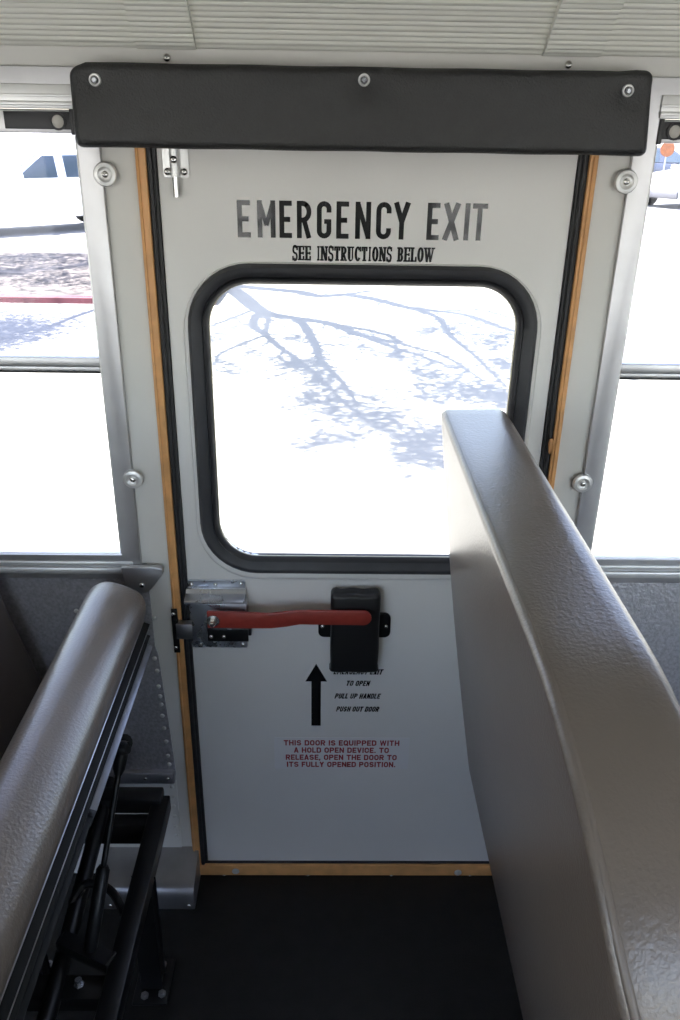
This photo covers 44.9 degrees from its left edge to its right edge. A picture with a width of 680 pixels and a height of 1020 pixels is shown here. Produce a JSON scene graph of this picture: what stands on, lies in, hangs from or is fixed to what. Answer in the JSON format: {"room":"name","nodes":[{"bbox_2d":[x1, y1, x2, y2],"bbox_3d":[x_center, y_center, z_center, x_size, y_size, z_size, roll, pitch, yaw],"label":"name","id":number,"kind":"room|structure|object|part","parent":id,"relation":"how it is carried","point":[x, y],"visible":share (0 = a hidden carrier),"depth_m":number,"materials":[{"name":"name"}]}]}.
{"room":"school bus interior","nodes":[
{"label":"school bus interior","id":0,"kind":"room"},
{"bbox_2d":[24,873,522,1019],"bbox_3d":[-0.028,1.389,0.924,8.000,0.100,2.300,1,25,-1],"label":"floor","id":1,"kind":"structure","parent":0,"point":[251,947],"depth_m":1.76,"materials":[{"name":"black rubber"}]},
{"bbox_2d":[0,582,174,1019],"bbox_3d":[-0.577,0.555,1.216,0.523,1.161,0.963,1,25,-1],"label":"seat","id":2,"kind":"object","parent":1,"relation":"on","point":[62,736],"visible":1,"depth_m":1.24,"materials":[{"name":"grey leather"}]},
{"bbox_3d":[-0.672,0.412,1.156,0.328,0.855,0.950,1,25,-1],"label":"backrest","id":3,"kind":"part","parent":2,"relation":"part of","materials":[{"name":"grey leather"}]},
{"bbox_3d":[-0.613,0.781,1.599,0.070,0.416,0.100,1,25,-1],"label":"leg","id":4,"kind":"part","parent":2,"relation":"part of","materials":[{"name":"black paint"}]},
{"bbox_3d":[-0.336,0.727,1.216,0.033,0.035,0.795,1,25,-1],"label":"rail","id":5,"kind":"part","parent":2,"relation":"part of","materials":[{"name":"black metal"}]},
{"bbox_3d":[-0.368,0.800,1.566,0.090,0.426,0.182,1,25,-1],"label":"leg","id":6,"kind":"part","parent":2,"relation":"part of","materials":[{"name":"black paint"}]},
{"bbox_2d":[104,846,200,908],"bbox_3d":[-0.430,0.837,1.874,0.207,0.085,0.102,1,25,-1],"label":"bracket","id":7,"kind":"object","parent":1,"relation":"on","point":[178,875],"visible":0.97,"depth_m":1.85,"materials":[{"name":"metal"}]},
{"bbox_2d":[441,408,679,1019],"bbox_3d":[0.472,0.563,1.213,0.606,1.168,1.006,1,25,-1],"label":"seat","id":8,"kind":"object","parent":1,"relation":"on","point":[571,717],"visible":1,"depth_m":0.80,"materials":[{"name":"grey leather"}]},
{"bbox_2d":[0,45,679,845],"bbox_3d":[-0.027,0.077,1.608,8.000,1.900,0.050,1,25,-1],"label":"wall","id":9,"kind":"structure","parent":0,"point":[122,199],"depth_m":1.37,"materials":[{"name":"grey metal"}]},
{"bbox_2d":[0,65,141,578],"bbox_3d":[-0.757,-0.271,1.412,0.762,0.875,0.038,1,25,-1],"label":"window","id":10,"kind":"structure","parent":9,"relation":"in","point":[46,90],"depth_m":1.41,"materials":[{"name":"metal"}]},
{"bbox_3d":[-0.751,-0.630,1.244,0.700,0.033,0.036,1,25,-1],"label":"head rail","id":11,"kind":"part","parent":10,"relation":"part of","materials":[{"name":"metal"}]},
{"bbox_3d":[-0.754,-0.432,1.344,0.695,0.410,0.022,1,25,-1],"label":"sash rail","id":12,"kind":"part","parent":10,"relation":"part of","materials":[{"name":"metal"}]},
{"bbox_3d":[-0.430,-0.592,1.253,0.018,0.018,0.004,1,25,-1],"label":"knob","id":13,"kind":"part","parent":10,"relation":"part of","materials":[{"name":"grey plastic"}]},
{"bbox_3d":[-0.763,0.095,1.583,0.732,0.040,0.036,1,25,-1],"label":"sill rail","id":14,"kind":"part","parent":10,"relation":"part of","materials":[{"name":"metal"}]},
{"bbox_2d":[93,161,116,186],"bbox_3d":[-0.366,-0.523,1.282,0.037,0.037,0.008,1,25,-1],"label":"washer","id":15,"kind":"object","parent":10,"relation":"attached to","point":[105,173],"visible":1,"depth_m":1.28,"materials":[{"name":"metal"}]},
{"bbox_2d":[123,469,142,487],"bbox_3d":[-0.378,-0.056,1.500,0.037,0.037,0.008,1,25,-1],"label":"washer","id":16,"kind":"object","parent":10,"relation":"attached to","point":[132,478],"visible":1,"depth_m":1.50,"materials":[{"name":"metal"}]},
{"bbox_2d":[121,565,163,593],"bbox_3d":[-0.379,0.135,1.584,0.079,0.060,0.018,1,25,-1],"label":"bracket","id":17,"kind":"object","parent":10,"relation":"attached to","point":[141,578],"visible":0.94,"depth_m":1.58,"materials":[{"name":"metal"}]},
{"bbox_2d":[0,563,175,775],"bbox_3d":[-2.193,0.328,1.668,3.674,0.530,0.007,1,25,-1],"label":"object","id":18,"kind":"structure","parent":9,"relation":"attached to","point":[42,611],"depth_m":1.65,"materials":[{"name":"metal"}]},
{"bbox_2d":[74,780,181,872],"bbox_3d":[-2.200,0.710,1.847,3.674,0.286,0.006,1,25,-1],"label":"trim","id":19,"kind":"structure","parent":9,"relation":"attached to","point":[172,838],"depth_m":1.87,"materials":[{"name":"white paint"}]},
{"bbox_2d":[109,769,175,783],"bbox_3d":[-2.198,0.568,1.774,3.673,0.032,0.019,1,25,-1],"label":"trim","id":20,"kind":"structure","parent":9,"relation":"attached to","point":[130,776],"depth_m":1.80,"materials":[{"name":"metal"}]},
{"bbox_2d":[123,0,196,49],"bbox_3d":[-0.251,-0.690,0.996,0.087,0.204,0.403,1,25,-1],"label":"trim","id":21,"kind":"structure","parent":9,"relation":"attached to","point":[154,24],"depth_m":1.16,"materials":[{"name":"metal"}]},
{"bbox_2d":[163,53,170,61],"bbox_3d":[-0.258,-0.673,1.224,0.012,0.011,0.004,1,25,-1],"label":"screw","id":22,"kind":"object","parent":9,"relation":"attached to","point":[166,57],"visible":1,"depth_m":1.22,"materials":[{"name":"silver metal"}]},
{"bbox_2d":[171,609,179,652],"bbox_3d":[-0.327,0.242,1.637,0.013,0.102,0.012,1,25,-1],"label":"strike plate","id":23,"kind":"object","parent":9,"relation":"attached to","point":[174,616],"visible":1,"depth_m":1.64,"materials":[{"name":"black paint"}]},
{"bbox_2d":[232,868,238,873],"bbox_3d":[-0.244,0.845,1.922,0.017,0.017,0.004,1,25,-1],"label":"stud","id":24,"kind":"object","parent":9,"relation":"attached to","point":[234,871],"visible":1,"depth_m":1.92,"materials":[{"name":"metal"}]},
{"bbox_2d":[70,62,652,155],"bbox_3d":[0.035,-0.601,1.235,0.862,0.116,0.053,1,25,-1],"label":"pad","id":25,"kind":"object","parent":9,"relation":"attached to","point":[115,104],"visible":1,"depth_m":1.21,"materials":[{"name":"black plastic"}]},
{"bbox_2d":[134,148,598,875],"bbox_3d":[0.032,0.126,1.620,0.722,1.598,0.062,1,25,-1],"label":"trim","id":26,"kind":"structure","parent":9,"relation":"attached to","point":[140,153],"depth_m":1.51,"materials":[{"name":"yellow paint"}]},
{"bbox_2d":[454,870,461,875],"bbox_3d":[0.277,0.852,1.932,0.017,0.017,0.004,1,25,-1],"label":"stud","id":27,"kind":"object","parent":26,"relation":"attached to","point":[457,872],"visible":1,"depth_m":1.93,"materials":[{"name":"metal"}]},
{"bbox_2d":[156,148,577,860],"bbox_3d":[0.033,0.122,1.618,0.661,1.540,0.056,1,25,-1],"label":"door","id":28,"kind":"structure","parent":9,"relation":"in","point":[253,695],"depth_m":1.58,"materials":[{"name":"white paint"}]},
{"bbox_2d":[161,148,189,196],"bbox_3d":[-0.257,-0.543,1.279,0.041,0.106,0.021,1,25,-1],"label":"bolt","id":29,"kind":"object","parent":28,"relation":"attached to","point":[175,162],"visible":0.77,"depth_m":1.28,"materials":[{"name":"metal"}]},
{"bbox_3d":[-0.257,-0.559,1.281,0.041,0.078,0.004,1,25,-1],"label":"mounting plate","id":30,"kind":"part","parent":29,"relation":"part of","materials":[{"name":"metal"}]},
{"bbox_3d":[-0.258,-0.543,1.280,0.009,0.106,0.010,1,25,-1],"label":"rod","id":31,"kind":"part","parent":29,"relation":"part of","materials":[{"name":"silver metal"}]},
{"bbox_2d":[176,579,370,647],"bbox_3d":[-0.132,0.223,1.610,0.383,0.156,0.072,1,25,-1],"label":"door handle","id":32,"kind":"object","parent":28,"relation":"attached to","point":[220,616],"depth_m":1.59,"materials":[{"name":"metal"}]},
{"bbox_2d":[184,588,245,605],"bbox_3d":[-0.242,0.171,1.601,0.116,0.026,0.037,1,25,-1],"label":"hood","id":33,"kind":"object","parent":32,"relation":"attached to","point":[194,596],"depth_m":1.59,"materials":[{"name":"metal"}]},
{"bbox_3d":[-0.243,0.207,1.639,0.112,0.156,0.004,1,25,-1],"label":"mounting plate","id":34,"kind":"part","parent":32,"relation":"part of","materials":[{"name":"metal"}]},
{"bbox_3d":[-0.218,0.242,1.634,0.086,0.028,0.027,1,25,-1],"label":"slot plate","id":35,"kind":"part","parent":32,"relation":"part of","materials":[{"name":"black paint"}]},
{"bbox_3d":[-0.098,0.211,1.589,0.316,0.040,0.007,1,25,-1],"label":"lever","id":36,"kind":"part","parent":32,"relation":"part of","materials":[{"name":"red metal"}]},
{"bbox_2d":[306,664,326,725],"bbox_3d":[-0.050,0.389,1.728,0.045,0.160,0.001,1,25,-1],"label":"decal","id":37,"kind":"object","parent":28,"relation":"attached to","point":[316,677],"visible":1,"depth_m":1.73,"materials":[{"name":"black plastic"}]},
{"bbox_2d":[274,737,409,768],"bbox_3d":[0.004,0.531,1.795,0.293,0.087,0.002,1,25,-1],"label":"instruction sticker","id":38,"kind":"object","parent":28,"relation":"attached to","point":[289,752],"visible":1,"depth_m":1.79,"materials":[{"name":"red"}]},
{"bbox_2d":[318,587,390,672],"bbox_3d":[0.029,0.239,1.636,0.144,0.186,0.043,1,25,-1],"label":"guard","id":39,"kind":"object","parent":28,"relation":"attached to","point":[353,648],"visible":0.93,"depth_m":1.62,"materials":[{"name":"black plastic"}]},
{"bbox_3d":[0.037,0.379,1.724,0.104,0.110,0.001,1,25,-1],"label":"handle instructions","id":40,"kind":"part","parent":28,"relation":"part of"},
{"bbox_2d":[237,200,487,240],"bbox_3d":[0.036,-0.467,1.329,0.403,0.060,0.001,1,25,-1],"label":"exit lettering","id":41,"kind":"object","parent":28,"relation":"attached to","point":[366,225],"visible":1,"depth_m":1.33,"materials":[{"name":"black paint"}]},
{"bbox_2d":[292,245,434,261],"bbox_3d":[0.039,-0.420,1.351,0.234,0.026,0.001,1,25,-1],"label":"instruction lettering","id":42,"kind":"object","parent":28,"relation":"attached to","point":[380,253],"visible":1,"depth_m":1.35,"materials":[{"name":"paint"}]},
{"bbox_2d":[146,148,589,864],"bbox_3d":[0.033,0.114,1.617,0.693,1.558,0.053,1,25,-1],"label":"trim","id":43,"kind":"structure","parent":9,"relation":"attached to","point":[151,154],"depth_m":1.44,"materials":[{"name":"black rubber"}]},
{"bbox_2d":[564,61,571,68],"bbox_3d":[0.343,-0.668,1.234,0.012,0.011,0.004,1,25,-1],"label":"screw","id":44,"kind":"object","parent":9,"relation":"attached to","point":[568,64],"visible":1,"depth_m":1.23,"materials":[{"name":"silver metal"}]},
{"bbox_2d":[575,77,679,582],"bbox_3d":[0.826,-0.256,1.438,0.750,0.875,0.038,1,25,-1],"label":"window","id":45,"kind":"structure","parent":9,"relation":"in","point":[665,91],"depth_m":1.42,"materials":[{"name":"metal"}]},
{"bbox_2d":[572,474,592,492],"bbox_3d":[0.447,-0.048,1.514,0.037,0.037,0.008,1,25,-1],"label":"washer","id":46,"kind":"object","parent":45,"relation":"attached to","point":[581,483],"visible":1,"depth_m":1.51,"materials":[{"name":"metal"}]},
{"bbox_2d":[614,169,637,193],"bbox_3d":[0.451,-0.516,1.295,0.037,0.037,0.008,1,25,-1],"label":"washer","id":47,"kind":"object","parent":45,"relation":"attached to","point":[625,181],"visible":1,"depth_m":1.29,"materials":[{"name":"metal"}]},
{"bbox_3d":[0.820,0.109,1.608,0.720,0.040,0.036,1,25,-1],"label":"sill rail","id":48,"kind":"part","parent":45,"relation":"part of","materials":[{"name":"metal"}]},
{"bbox_3d":[0.829,-0.417,1.370,0.683,0.410,0.022,1,25,-1],"label":"sash rail","id":49,"kind":"part","parent":45,"relation":"part of","materials":[{"name":"metal"}]},
{"bbox_3d":[0.832,-0.616,1.270,0.688,0.033,0.036,1,25,-1],"label":"head rail","id":50,"kind":"part","parent":45,"relation":"part of","materials":[{"name":"metal"}]},
{"bbox_3d":[0.516,-0.583,1.268,0.018,0.018,0.004,1,25,-1],"label":"knob","id":51,"kind":"part","parent":45,"relation":"part of","materials":[{"name":"grey plastic"}]},
{"bbox_2d":[610,582,679,704],"bbox_3d":[2.195,0.302,1.709,3.550,0.359,0.007,1,25,-1],"label":"trim","id":52,"kind":"structure","parent":9,"relation":"attached to","point":[654,608],"depth_m":1.65,"materials":[{"name":"metal"}]},
{"bbox_2d":[0,0,679,57],"bbox_3d":[0.002,-0.368,0.104,8.000,0.380,2.300,1,25,-1],"label":"ceiling","id":53,"kind":"structure","parent":0,"point":[642,28],"depth_m":1.17,"materials":[{"name":"metal"}]},
{"bbox_2d":[541,0,624,56],"bbox_3d":[0.345,-0.684,1.006,0.085,0.204,0.403,1,25,-1],"label":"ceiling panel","id":54,"kind":"structure","parent":53,"relation":"attached to","point":[579,28],"depth_m":1.16,"materials":[{"name":"metal"}]},
{"label":"outside","id":55,"kind":"structure","parent":0,"visible":0},
{"bbox_2d":[0,132,679,553],"bbox_3d":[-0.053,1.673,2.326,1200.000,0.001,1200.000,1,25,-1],"label":"ground","id":56,"kind":"structure","parent":55,"point":[330,401],"depth_m":7.98,"materials":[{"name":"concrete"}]},
{"bbox_2d":[0,149,83,221],"bbox_3d":[-7.941,-7.866,20.282,5.300,1.859,2.180,-19,32,-37],"label":"parked car","id":57,"kind":"object","parent":56,"relation":"on","point":[44,183],"visible":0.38,"depth_m":19.81,"materials":[{"name":"white paint"}]},
{"bbox_2d":[15,173,23,180],"bbox_3d":[-7.509,-7.793,19.266,0.170,0.160,0.180,-19,32,-36],"label":"mirror","id":58,"kind":"object","parent":57,"relation":"on","point":[18,176],"depth_m":19.21,"materials":[{"name":"white paint"}]},
{"bbox_2d":[0,252,91,294],"bbox_3d":[-16.049,-4.366,14.422,28.300,0.090,4.600,1,25,-1],"label":"planting bed","id":59,"kind":"object","parent":56,"relation":"on","point":[27,273],"visible":0.38,"depth_m":13.99,"materials":[{"name":"soil"}]},
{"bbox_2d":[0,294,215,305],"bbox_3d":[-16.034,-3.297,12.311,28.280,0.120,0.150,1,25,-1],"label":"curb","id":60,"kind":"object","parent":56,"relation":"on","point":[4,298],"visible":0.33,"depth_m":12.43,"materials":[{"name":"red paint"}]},
{"bbox_2d":[648,164,679,204],"bbox_3d":[13.375,-12.291,30.519,5.300,1.859,2.180,-16,30,-31],"label":"parked car","id":61,"kind":"object","parent":56,"relation":"on","point":[665,184],"visible":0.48,"depth_m":29.14,"materials":[{"name":"white paint"}]},
{"bbox_2d":[653,147,679,171],"bbox_3d":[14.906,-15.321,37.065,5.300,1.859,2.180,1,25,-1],"label":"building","id":62,"kind":"structure","parent":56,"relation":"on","point":[674,158],"depth_m":36.09,"materials":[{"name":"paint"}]},
{"bbox_2d":[660,143,674,170],"bbox_3d":[13.880,-14.641,35.251,0.620,2.130,0.100,1,25,-1],"label":"road sign","id":63,"kind":"object","parent":56,"relation":"on","point":[667,149],"visible":0.75,"depth_m":34.91,"materials":[{"name":"metal"}]}
]}

